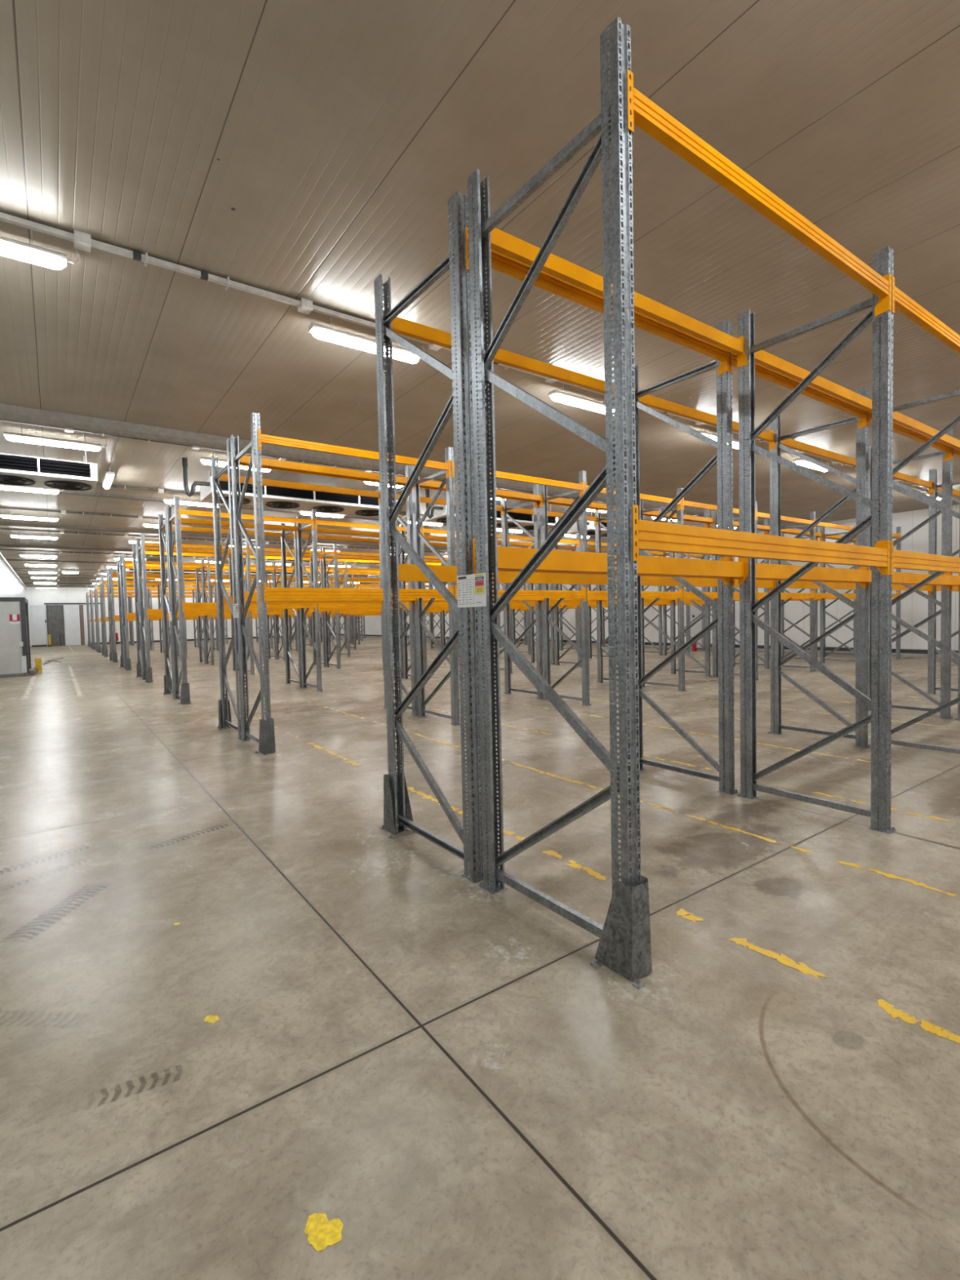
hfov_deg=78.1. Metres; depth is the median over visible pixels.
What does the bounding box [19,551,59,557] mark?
tube light
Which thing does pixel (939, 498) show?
tube light
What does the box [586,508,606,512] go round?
tube light
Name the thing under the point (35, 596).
wall
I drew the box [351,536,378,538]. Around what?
tube light
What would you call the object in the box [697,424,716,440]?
tube light
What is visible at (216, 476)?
rack
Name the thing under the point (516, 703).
floor marking
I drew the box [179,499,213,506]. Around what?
tube light
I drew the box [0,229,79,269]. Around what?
tube light
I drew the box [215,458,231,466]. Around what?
tube light
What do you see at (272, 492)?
grille
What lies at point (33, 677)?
floor marking
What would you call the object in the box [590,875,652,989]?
guard
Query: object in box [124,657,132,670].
guard
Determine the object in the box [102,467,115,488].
tube light
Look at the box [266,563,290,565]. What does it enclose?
diffuser
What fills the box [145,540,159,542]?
tube light
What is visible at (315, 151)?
ceiling
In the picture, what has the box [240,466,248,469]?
tube light
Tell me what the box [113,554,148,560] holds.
tube light
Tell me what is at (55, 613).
door
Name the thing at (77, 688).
floor marking
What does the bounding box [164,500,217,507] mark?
diffuser
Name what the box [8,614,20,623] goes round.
fire sign
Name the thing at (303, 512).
tube light
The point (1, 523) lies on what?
trim
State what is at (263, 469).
tube light
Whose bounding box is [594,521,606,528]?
grille
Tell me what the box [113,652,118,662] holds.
guard
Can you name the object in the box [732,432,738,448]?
tube light
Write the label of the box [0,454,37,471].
grille
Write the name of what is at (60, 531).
cable conduit
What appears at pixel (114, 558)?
diffuser
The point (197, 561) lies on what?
tube light
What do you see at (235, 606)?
notice
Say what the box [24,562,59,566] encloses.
tube light
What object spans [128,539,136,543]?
tube light
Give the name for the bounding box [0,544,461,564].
trim
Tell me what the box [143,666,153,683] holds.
guard
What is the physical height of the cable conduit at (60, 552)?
0.082 m
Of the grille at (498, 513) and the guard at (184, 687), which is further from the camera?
the grille at (498, 513)
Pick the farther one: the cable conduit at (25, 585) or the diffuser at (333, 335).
the cable conduit at (25, 585)
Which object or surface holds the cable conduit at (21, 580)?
attached to the ceiling
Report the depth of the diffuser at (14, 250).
4.62 m
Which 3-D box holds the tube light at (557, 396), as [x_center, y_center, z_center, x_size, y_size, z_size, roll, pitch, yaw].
[1.494,-3.359,8.252,1.343,0.266,0.144,-3,3,-36]
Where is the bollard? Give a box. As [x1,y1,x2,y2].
[48,634,51,646]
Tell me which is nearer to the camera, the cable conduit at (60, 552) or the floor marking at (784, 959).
the floor marking at (784, 959)
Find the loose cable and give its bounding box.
[42,656,63,664]
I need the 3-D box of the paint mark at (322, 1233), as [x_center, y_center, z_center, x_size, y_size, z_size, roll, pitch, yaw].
[-0.408,1.539,1.546,0.090,0.001,0.110,-3,3,-36]
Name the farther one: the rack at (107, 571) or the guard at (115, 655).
the rack at (107, 571)
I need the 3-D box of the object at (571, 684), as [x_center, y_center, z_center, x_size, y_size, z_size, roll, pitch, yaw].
[4.105,1.078,10.628,0.089,0.001,6.997,-3,3,-36]
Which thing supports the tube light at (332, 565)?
hanging from the ceiling
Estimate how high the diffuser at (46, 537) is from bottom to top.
0.066 m
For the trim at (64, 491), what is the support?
attached to the wall at (913, 607)
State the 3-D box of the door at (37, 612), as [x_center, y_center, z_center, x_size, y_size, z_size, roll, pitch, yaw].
[-35.104,-1.117,47.023,1.000,3.300,0.120,-3,3,-36]
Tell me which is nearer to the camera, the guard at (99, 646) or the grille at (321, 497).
the grille at (321, 497)
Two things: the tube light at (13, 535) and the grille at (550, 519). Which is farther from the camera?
the tube light at (13, 535)
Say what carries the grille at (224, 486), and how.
attached to the cooler at (273, 496)
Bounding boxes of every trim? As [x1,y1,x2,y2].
[0,403,808,529]
[0,522,456,551]
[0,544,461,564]
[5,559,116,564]
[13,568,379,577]
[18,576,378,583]
[23,582,93,584]
[57,488,616,540]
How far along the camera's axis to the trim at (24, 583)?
43.21 m
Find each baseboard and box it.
[94,635,308,644]
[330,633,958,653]
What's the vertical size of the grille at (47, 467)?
0.235 m
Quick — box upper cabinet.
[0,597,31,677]
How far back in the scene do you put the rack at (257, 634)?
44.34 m
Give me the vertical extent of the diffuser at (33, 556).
0.066 m
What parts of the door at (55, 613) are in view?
frame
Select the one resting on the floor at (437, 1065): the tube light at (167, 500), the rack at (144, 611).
the rack at (144, 611)
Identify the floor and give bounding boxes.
[0,635,959,1279]
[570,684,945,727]
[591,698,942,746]
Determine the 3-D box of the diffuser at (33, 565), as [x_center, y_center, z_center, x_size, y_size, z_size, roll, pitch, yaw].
[-20.855,-3.534,28.091,1.210,0.066,0.120,-3,3,-36]
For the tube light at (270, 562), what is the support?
hanging from the ceiling
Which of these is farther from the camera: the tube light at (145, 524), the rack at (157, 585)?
the rack at (157, 585)
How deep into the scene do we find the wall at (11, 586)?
29.37 m
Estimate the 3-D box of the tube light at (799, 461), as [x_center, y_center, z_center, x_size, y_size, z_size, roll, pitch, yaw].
[6.804,-3.630,12.060,1.343,0.266,0.144,-3,3,-36]
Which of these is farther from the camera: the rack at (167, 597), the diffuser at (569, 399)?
the rack at (167, 597)
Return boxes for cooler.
[0,449,97,492]
[125,560,215,574]
[182,457,397,516]
[244,572,319,576]
[423,488,558,530]
[567,511,668,537]
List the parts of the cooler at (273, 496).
casing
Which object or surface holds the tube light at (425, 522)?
hanging from the ceiling
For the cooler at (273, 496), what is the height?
0.729 m
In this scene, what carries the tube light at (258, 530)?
hanging from the ceiling
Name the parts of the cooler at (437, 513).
casing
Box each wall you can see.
[0,556,26,597]
[25,586,322,647]
[329,504,959,650]
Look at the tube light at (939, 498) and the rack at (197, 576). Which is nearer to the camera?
the tube light at (939, 498)
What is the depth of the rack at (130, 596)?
44.76 m
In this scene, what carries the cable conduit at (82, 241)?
attached to the ceiling
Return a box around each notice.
[168,612,172,621]
[232,603,239,617]
[457,572,486,607]
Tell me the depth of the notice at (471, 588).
3.44 m
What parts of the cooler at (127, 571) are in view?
casing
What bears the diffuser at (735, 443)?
attached to the tube light at (735, 442)
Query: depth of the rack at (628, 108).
3.38 m
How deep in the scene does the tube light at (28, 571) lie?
31.92 m
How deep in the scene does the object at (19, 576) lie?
40.25 m
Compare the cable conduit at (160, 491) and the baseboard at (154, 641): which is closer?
the cable conduit at (160, 491)
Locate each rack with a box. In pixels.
[85,593,332,646]
[86,591,336,645]
[88,589,358,648]
[89,587,364,644]
[93,584,382,651]
[94,582,381,650]
[98,578,412,656]
[100,576,429,657]
[106,568,448,661]
[108,566,448,661]
[116,559,526,668]
[119,553,537,668]
[132,538,600,679]
[136,533,617,679]
[158,506,705,698]
[166,496,728,704]
[210,438,856,738]
[230,412,901,754]
[373,190,959,882]
[467,16,959,980]
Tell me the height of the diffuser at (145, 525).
0.066 m
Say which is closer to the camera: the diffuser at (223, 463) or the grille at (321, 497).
the diffuser at (223, 463)
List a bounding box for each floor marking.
[21,675,35,699]
[68,666,83,695]
[253,716,959,1044]
[308,702,956,896]
[431,708,950,822]
[515,702,871,762]
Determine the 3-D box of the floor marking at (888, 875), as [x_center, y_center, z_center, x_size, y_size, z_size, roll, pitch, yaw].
[-0.373,1.307,7.403,0.090,0.001,10.248,-3,3,-36]
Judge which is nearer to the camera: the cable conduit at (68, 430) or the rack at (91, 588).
the cable conduit at (68, 430)
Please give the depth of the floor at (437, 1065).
2.48 m
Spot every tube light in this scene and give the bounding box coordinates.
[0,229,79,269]
[0,484,63,493]
[0,509,62,521]
[4,424,106,451]
[9,530,61,539]
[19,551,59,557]
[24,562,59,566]
[27,569,58,573]
[31,575,58,578]
[33,581,56,583]
[35,586,57,589]
[62,569,79,573]
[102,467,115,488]
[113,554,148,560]
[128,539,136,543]
[142,519,192,527]
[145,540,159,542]
[163,497,173,503]
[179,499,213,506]
[195,560,220,563]
[199,451,213,465]
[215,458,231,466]
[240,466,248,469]
[257,529,293,533]
[262,468,270,471]
[266,560,292,565]
[298,510,311,515]
[308,315,376,354]
[310,548,341,551]
[315,511,346,517]
[328,563,351,567]
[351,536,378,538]
[363,480,404,488]
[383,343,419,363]
[405,520,444,525]
[497,527,522,533]
[547,383,614,413]
[564,533,590,538]
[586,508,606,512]
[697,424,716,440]
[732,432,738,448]
[793,453,828,471]
[922,488,942,500]
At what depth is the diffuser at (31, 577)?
35.28 m
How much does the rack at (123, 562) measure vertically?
4.050 m
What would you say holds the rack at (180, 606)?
on the floor at (437, 1065)
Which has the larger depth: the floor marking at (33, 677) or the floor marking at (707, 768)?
the floor marking at (33, 677)
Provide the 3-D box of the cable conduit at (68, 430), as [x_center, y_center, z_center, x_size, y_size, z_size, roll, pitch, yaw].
[1.851,-3.736,15.229,24.600,0.082,0.120,-3,3,-36]
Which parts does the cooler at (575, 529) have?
casing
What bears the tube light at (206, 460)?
hanging from the ceiling
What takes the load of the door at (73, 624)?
in the wall at (35, 596)
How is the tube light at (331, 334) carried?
hanging from the ceiling
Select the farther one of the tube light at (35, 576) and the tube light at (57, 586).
the tube light at (57, 586)
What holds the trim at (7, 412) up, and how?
attached to the wall at (913, 607)
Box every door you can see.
[29,604,47,647]
[44,603,100,645]
[45,604,65,646]
[685,604,702,646]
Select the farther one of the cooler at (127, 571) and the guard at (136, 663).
the cooler at (127, 571)
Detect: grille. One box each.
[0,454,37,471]
[39,458,90,477]
[219,480,264,494]
[266,485,313,499]
[315,491,358,503]
[360,496,394,507]
[490,511,501,518]
[507,511,532,520]
[540,515,555,523]
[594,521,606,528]
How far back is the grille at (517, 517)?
15.88 m
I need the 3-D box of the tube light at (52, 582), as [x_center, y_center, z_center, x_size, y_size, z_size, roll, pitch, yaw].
[-29.103,-3.902,39.645,1.343,0.266,0.144,-3,3,-36]
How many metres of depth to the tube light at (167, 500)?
14.06 m
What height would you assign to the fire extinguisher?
0.560 m
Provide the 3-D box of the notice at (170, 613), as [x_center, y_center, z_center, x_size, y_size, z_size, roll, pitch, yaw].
[-6.527,-0.496,12.467,0.004,0.190,0.290,-3,3,-36]
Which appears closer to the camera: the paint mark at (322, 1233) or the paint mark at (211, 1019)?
the paint mark at (322, 1233)
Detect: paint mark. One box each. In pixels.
[204,1014,219,1023]
[304,1213,342,1250]
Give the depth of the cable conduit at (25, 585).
45.60 m
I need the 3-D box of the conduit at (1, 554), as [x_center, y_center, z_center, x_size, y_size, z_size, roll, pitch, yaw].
[-16.368,-3.434,19.617,0.099,0.099,65.600,-3,3,-36]
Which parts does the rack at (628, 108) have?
plate, plate, plate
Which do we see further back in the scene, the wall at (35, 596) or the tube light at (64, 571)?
the wall at (35, 596)
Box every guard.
[97,645,102,653]
[103,648,108,657]
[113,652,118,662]
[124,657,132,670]
[135,662,142,677]
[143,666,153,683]
[163,675,172,694]
[177,682,191,705]
[217,699,232,729]
[254,718,275,755]
[379,772,414,838]
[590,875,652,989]
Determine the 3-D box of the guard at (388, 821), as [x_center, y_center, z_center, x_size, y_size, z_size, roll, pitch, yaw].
[-0.627,1.224,4.435,0.231,0.415,0.258,-3,3,-36]
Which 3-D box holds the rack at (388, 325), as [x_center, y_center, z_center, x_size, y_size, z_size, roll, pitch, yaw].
[7.380,-0.978,9.515,19.210,4.050,1.150,-3,3,-36]
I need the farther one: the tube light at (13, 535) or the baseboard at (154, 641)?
the baseboard at (154, 641)
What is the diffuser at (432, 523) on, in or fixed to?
attached to the tube light at (425, 522)
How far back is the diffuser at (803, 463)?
11.88 m
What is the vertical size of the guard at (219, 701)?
0.415 m
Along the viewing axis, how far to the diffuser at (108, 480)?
11.91 m
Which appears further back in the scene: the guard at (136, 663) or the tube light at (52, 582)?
the tube light at (52, 582)
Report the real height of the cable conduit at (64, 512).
0.082 m
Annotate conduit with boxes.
[0,212,959,497]
[0,419,785,527]
[0,506,165,519]
[0,528,456,553]
[0,549,379,564]
[0,551,26,588]
[12,568,379,577]
[17,573,106,576]
[21,579,341,584]
[25,585,229,587]
[96,484,553,528]
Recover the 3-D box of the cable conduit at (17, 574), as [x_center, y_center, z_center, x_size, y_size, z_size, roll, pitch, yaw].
[-16.990,-4.343,41.458,24.600,0.082,0.120,-3,3,-36]
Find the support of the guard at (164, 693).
on the floor at (437, 1065)
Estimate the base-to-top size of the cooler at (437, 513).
0.729 m
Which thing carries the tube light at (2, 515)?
hanging from the ceiling
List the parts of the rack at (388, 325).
plate, plate, plate, plate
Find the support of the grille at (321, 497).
attached to the cooler at (273, 496)
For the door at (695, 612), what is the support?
in the wall at (913, 607)
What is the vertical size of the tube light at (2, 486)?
0.266 m
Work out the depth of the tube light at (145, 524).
17.48 m
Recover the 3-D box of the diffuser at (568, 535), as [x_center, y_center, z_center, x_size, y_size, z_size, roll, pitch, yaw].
[3.619,-3.850,22.020,1.210,0.066,0.120,-3,3,-36]
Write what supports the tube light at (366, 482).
hanging from the ceiling
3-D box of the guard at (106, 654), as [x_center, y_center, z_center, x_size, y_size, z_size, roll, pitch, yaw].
[-18.762,0.640,29.681,0.231,0.415,0.251,-3,3,-36]
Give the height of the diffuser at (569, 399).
0.066 m
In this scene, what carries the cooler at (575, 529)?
hanging from the ceiling
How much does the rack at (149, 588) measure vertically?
4.050 m
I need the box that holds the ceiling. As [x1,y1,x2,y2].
[0,0,959,588]
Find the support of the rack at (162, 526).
on the floor at (437, 1065)
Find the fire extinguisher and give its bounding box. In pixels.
[691,642,696,651]
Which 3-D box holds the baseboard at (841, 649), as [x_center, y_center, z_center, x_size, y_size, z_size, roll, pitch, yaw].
[3.836,0.037,33.811,0.050,0.130,66.950,-3,3,-36]
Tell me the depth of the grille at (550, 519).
16.54 m
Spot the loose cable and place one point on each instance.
(50, 660)
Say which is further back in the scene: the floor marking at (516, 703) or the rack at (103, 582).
the rack at (103, 582)
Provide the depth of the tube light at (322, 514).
16.38 m
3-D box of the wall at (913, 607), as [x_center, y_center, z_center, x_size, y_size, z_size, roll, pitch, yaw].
[3.832,-2.189,33.787,0.100,4.720,67.000,-3,3,-36]
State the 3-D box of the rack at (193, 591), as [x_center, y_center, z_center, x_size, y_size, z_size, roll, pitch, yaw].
[-15.282,-1.707,41.063,19.180,4.050,1.107,-3,3,-36]
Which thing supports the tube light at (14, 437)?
hanging from the ceiling
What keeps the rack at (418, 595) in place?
on the floor at (437, 1065)
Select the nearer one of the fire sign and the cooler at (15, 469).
the cooler at (15, 469)
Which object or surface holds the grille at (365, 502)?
attached to the cooler at (273, 496)
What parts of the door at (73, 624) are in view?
slide rail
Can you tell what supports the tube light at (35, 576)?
hanging from the ceiling
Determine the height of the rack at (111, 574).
4.050 m
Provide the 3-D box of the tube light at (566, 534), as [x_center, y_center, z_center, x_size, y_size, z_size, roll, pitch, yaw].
[3.655,-3.952,22.044,1.343,0.266,0.144,-3,3,-36]
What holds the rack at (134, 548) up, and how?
on the floor at (437, 1065)
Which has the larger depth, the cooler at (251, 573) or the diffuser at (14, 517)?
the cooler at (251, 573)
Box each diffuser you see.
[0,241,63,269]
[0,515,57,521]
[5,435,99,451]
[10,535,57,539]
[20,555,57,557]
[25,564,56,566]
[28,572,56,573]
[31,577,56,578]
[103,474,114,488]
[114,558,137,560]
[143,524,158,527]
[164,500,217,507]
[201,459,270,471]
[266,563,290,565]
[311,328,418,363]
[409,521,442,525]
[551,394,614,413]
[564,534,589,538]
[704,434,738,448]
[795,460,827,471]
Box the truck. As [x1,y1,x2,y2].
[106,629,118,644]
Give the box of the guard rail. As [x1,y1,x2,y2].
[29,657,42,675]
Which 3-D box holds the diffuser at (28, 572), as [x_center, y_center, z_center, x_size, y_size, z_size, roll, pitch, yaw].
[-23.597,-3.622,31.907,1.210,0.066,0.120,-3,3,-36]
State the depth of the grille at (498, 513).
15.45 m
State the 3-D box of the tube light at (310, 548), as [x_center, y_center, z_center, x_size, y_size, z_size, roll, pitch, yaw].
[-6.497,-3.837,24.975,1.343,0.266,0.144,-3,3,-36]
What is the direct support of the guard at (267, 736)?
on the floor at (437, 1065)
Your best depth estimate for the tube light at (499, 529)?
20.19 m
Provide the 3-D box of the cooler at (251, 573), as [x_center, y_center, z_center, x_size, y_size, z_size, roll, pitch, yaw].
[-10.933,-3.840,32.533,4.000,0.654,1.050,-3,3,-36]
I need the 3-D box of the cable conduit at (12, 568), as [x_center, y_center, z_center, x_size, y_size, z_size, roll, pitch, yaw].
[-14.540,-4.264,38.047,24.600,0.082,0.120,-3,3,-36]
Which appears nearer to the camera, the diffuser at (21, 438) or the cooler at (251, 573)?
the diffuser at (21, 438)

